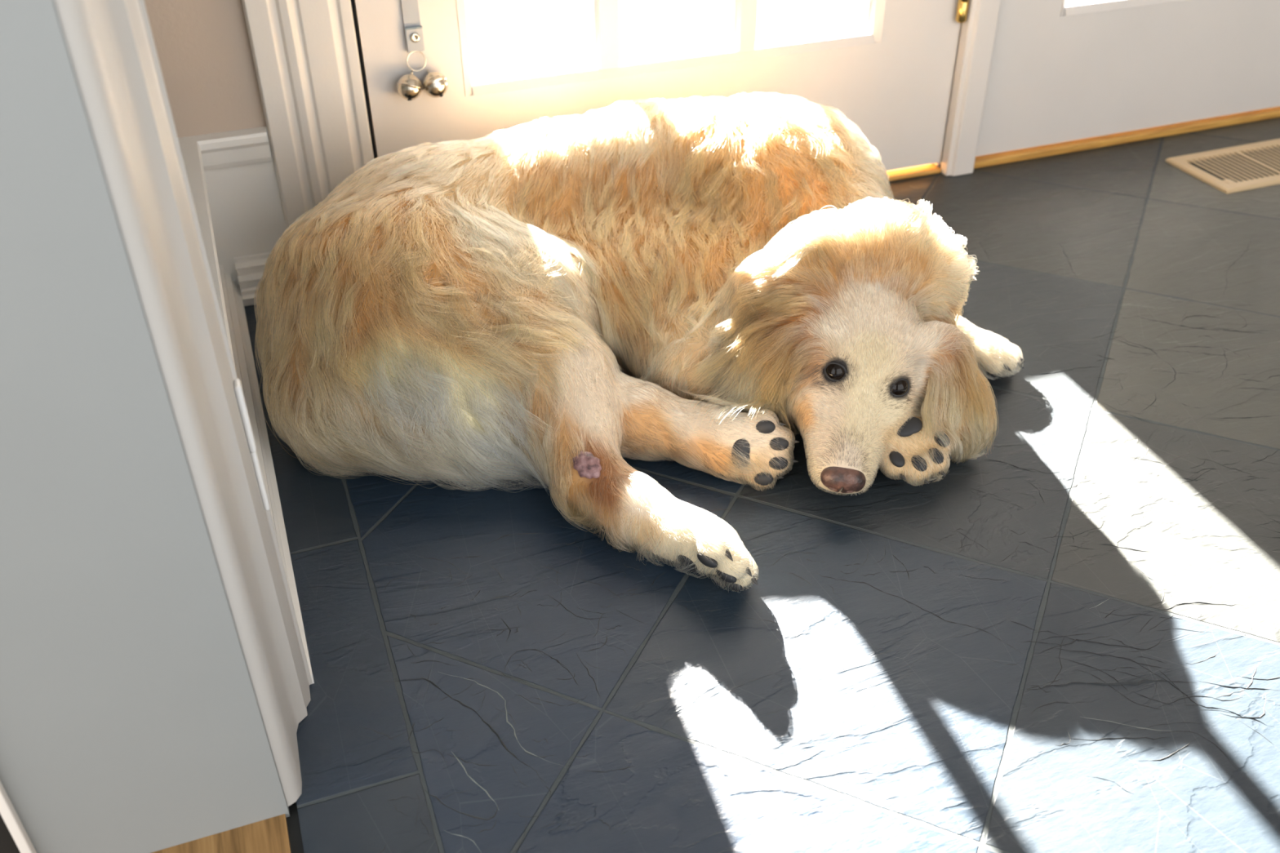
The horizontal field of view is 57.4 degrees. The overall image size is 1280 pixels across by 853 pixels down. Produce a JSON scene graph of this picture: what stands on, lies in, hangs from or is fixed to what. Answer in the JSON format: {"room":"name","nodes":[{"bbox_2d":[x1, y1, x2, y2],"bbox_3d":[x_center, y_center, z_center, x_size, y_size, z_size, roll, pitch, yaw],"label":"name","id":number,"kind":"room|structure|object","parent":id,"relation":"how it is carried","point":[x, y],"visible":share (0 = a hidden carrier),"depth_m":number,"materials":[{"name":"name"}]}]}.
{"room":"entryway","nodes":[
{"label":"entryway","id":0,"kind":"room"},
{"bbox_2d":[0,813,20,852],"bbox_3d":[-1.142,-0.592,-0.020,1.411,2.630,0.100,-12,37,-16],"label":"wall","id":1,"kind":"structure","parent":0,"point":[7,844],"depth_m":0.85,"materials":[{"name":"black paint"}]},
{"bbox_2d":[0,0,289,852],"bbox_3d":[-0.134,-0.356,-0.378,0.181,2.620,3.200,-12,37,-16],"label":"wall","id":2,"kind":"structure","parent":0,"point":[131,722],"depth_m":0.74,"materials":[{"name":"paint"}]},
{"bbox_2d":[0,781,36,852],"bbox_3d":[-0.453,-0.514,0.267,0.007,2.100,0.008,-12,37,-16],"label":"trim","id":3,"kind":"structure","parent":2,"relation":"attached to","point":[8,813],"depth_m":0.82,"materials":[{"name":"paint"}]},
{"bbox_2d":[53,0,312,806],"bbox_3d":[-0.294,-0.634,0.347,0.036,2.200,0.126,-12,37,-16],"label":"trim","id":4,"kind":"structure","parent":2,"relation":"attached to","point":[110,43],"depth_m":0.74,"materials":[{"name":"paint"}]},
{"bbox_2d":[179,128,271,374],"bbox_3d":[-0.403,-0.152,1.219,0.106,0.043,0.770,-12,37,-16],"label":"trim","id":5,"kind":"structure","parent":2,"relation":"attached to","point":[200,154],"depth_m":1.48,"materials":[{"name":"paint"}]},
{"bbox_2d":[177,126,287,285],"bbox_3d":[-0.404,-0.077,1.272,0.114,0.226,0.780,-12,37,-16],"label":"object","id":6,"kind":"structure","parent":2,"relation":"attached to","point":[246,209],"depth_m":1.57,"materials":[{"name":"paint"}]},
{"bbox_2d":[233,378,270,511],"bbox_3d":[-0.291,0.016,0.878,0.005,0.117,0.014,-12,37,-16],"label":"bracket","id":7,"kind":"object","parent":2,"relation":"attached to","point":[237,383],"visible":1,"depth_m":0.87,"materials":[{"name":"white plastic"}]},
{"bbox_2d":[218,265,314,684],"bbox_3d":[-0.437,0.000,1.314,0.031,0.052,0.776,-12,37,-16],"label":"baseboard","id":8,"kind":"structure","parent":2,"relation":"attached to","point":[246,371],"depth_m":1.34,"materials":[{"name":"paint"}]},
{"bbox_2d":[286,801,304,852],"bbox_3d":[-0.136,0.537,0.625,0.011,0.023,1.100,-12,37,-16],"label":"trim","id":9,"kind":"structure","parent":2,"relation":"attached to","point":[293,822],"depth_m":0.92,"materials":[{"name":"black"}]},
{"bbox_2d":[143,0,266,137],"bbox_3d":[0.655,-1.558,1.296,3.087,2.600,0.120,-12,37,-16],"label":"wall","id":10,"kind":"structure","parent":0,"point":[203,49],"depth_m":1.46,"materials":[{"name":"beige paint"}]},
{"bbox_2d":[233,252,270,306],"bbox_3d":[-0.511,-0.207,1.608,0.079,0.052,0.050,-12,37,-16],"label":"baseboard","id":11,"kind":"structure","parent":10,"relation":"attached to","point":[249,268],"depth_m":1.59,"materials":[{"name":"paint"}]},
{"bbox_2d":[241,0,373,229],"bbox_3d":[-0.429,-1.093,1.043,0.130,2.150,0.021,-12,37,-16],"label":"trim","id":12,"kind":"structure","parent":10,"relation":"attached to","point":[305,55],"depth_m":1.50,"materials":[{"name":"paint"}]},
{"bbox_2d":[351,0,377,159],"bbox_3d":[-0.388,-1.105,1.138,0.008,2.060,0.088,-12,37,-16],"label":"trim","id":13,"kind":"structure","parent":10,"relation":"attached to","point":[353,5],"depth_m":1.54,"materials":[{"name":"black"}]},
{"bbox_2d":[354,0,969,171],"bbox_3d":[0.057,-1.179,1.230,0.910,2.032,0.060,-12,37,-16],"label":"door","id":14,"kind":"structure","parent":10,"relation":"in","point":[891,77],"depth_m":1.69,"materials":[{"name":"white paint"}]},
{"bbox_2d":[395,0,448,100],"bbox_3d":[-0.290,-0.704,1.365,0.068,0.658,0.037,-12,37,-16],"label":"bells","id":15,"kind":"object","parent":14,"relation":"hanging from","point":[409,86],"visible":1,"depth_m":1.53,"materials":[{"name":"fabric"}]},
{"bbox_2d":[933,22,961,165],"bbox_3d":[0.499,-1.296,1.388,0.058,2.051,0.073,-12,37,-16],"label":"trim","id":16,"kind":"structure","parent":10,"relation":"attached to","point":[937,163],"depth_m":1.88,"materials":[{"name":"paint"}]},
{"bbox_2d":[940,0,1001,176],"bbox_3d":[0.517,-1.263,1.347,0.051,2.060,0.024,-12,37,-16],"label":"trim","id":17,"kind":"structure","parent":10,"relation":"attached to","point":[978,33],"depth_m":1.85,"materials":[{"name":"white paint"}]},
{"bbox_2d":[883,106,1279,181],"bbox_3d":[0.875,-0.535,2.086,2.658,0.014,0.100,-12,37,-16],"label":"trim","id":18,"kind":"structure","parent":10,"relation":"attached to","point":[1012,156],"depth_m":2.02,"materials":[{"name":"brown wood"}]},
{"bbox_2d":[975,0,1279,156],"bbox_3d":[0.961,-1.383,1.504,0.910,2.032,0.044,-12,37,-16],"label":"door","id":19,"kind":"structure","parent":10,"relation":"in","point":[1060,70],"depth_m":1.96,"materials":[{"name":"white paint"}]},
{"bbox_2d":[151,116,1279,852],"bbox_3d":[0.569,0.542,0.601,4.500,0.032,3.250,-12,37,-16],"label":"floor","id":20,"kind":"structure","parent":0,"point":[1066,639],"depth_m":1.09,"materials":[{"name":"tile"}]},
{"bbox_2d":[253,92,1025,592],"bbox_3d":[0.009,-0.156,1.354,0.807,0.269,0.734,-24,41,-29],"label":"dog","id":21,"kind":"object","parent":20,"relation":"on","point":[710,284],"visible":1,"depth_m":1.25},
{"bbox_2d":[1164,138,1279,193],"bbox_3d":[1.064,-0.446,1.962,0.327,0.007,0.142,-12,37,-16],"label":"floor vent","id":22,"kind":"object","parent":20,"relation":"in","point":[1229,170],"visible":1,"depth_m":1.95,"materials":[{"name":"beige metal"}]},
{"bbox_2d":[1187,143,1279,183],"bbox_3d":[1.066,-0.447,1.962,0.291,0.006,0.104,-12,37,-16],"label":"grille","id":23,"kind":"object","parent":22,"relation":"attached to","point":[1250,163],"depth_m":1.95,"materials":[{"name":"beige metal"}]}
]}

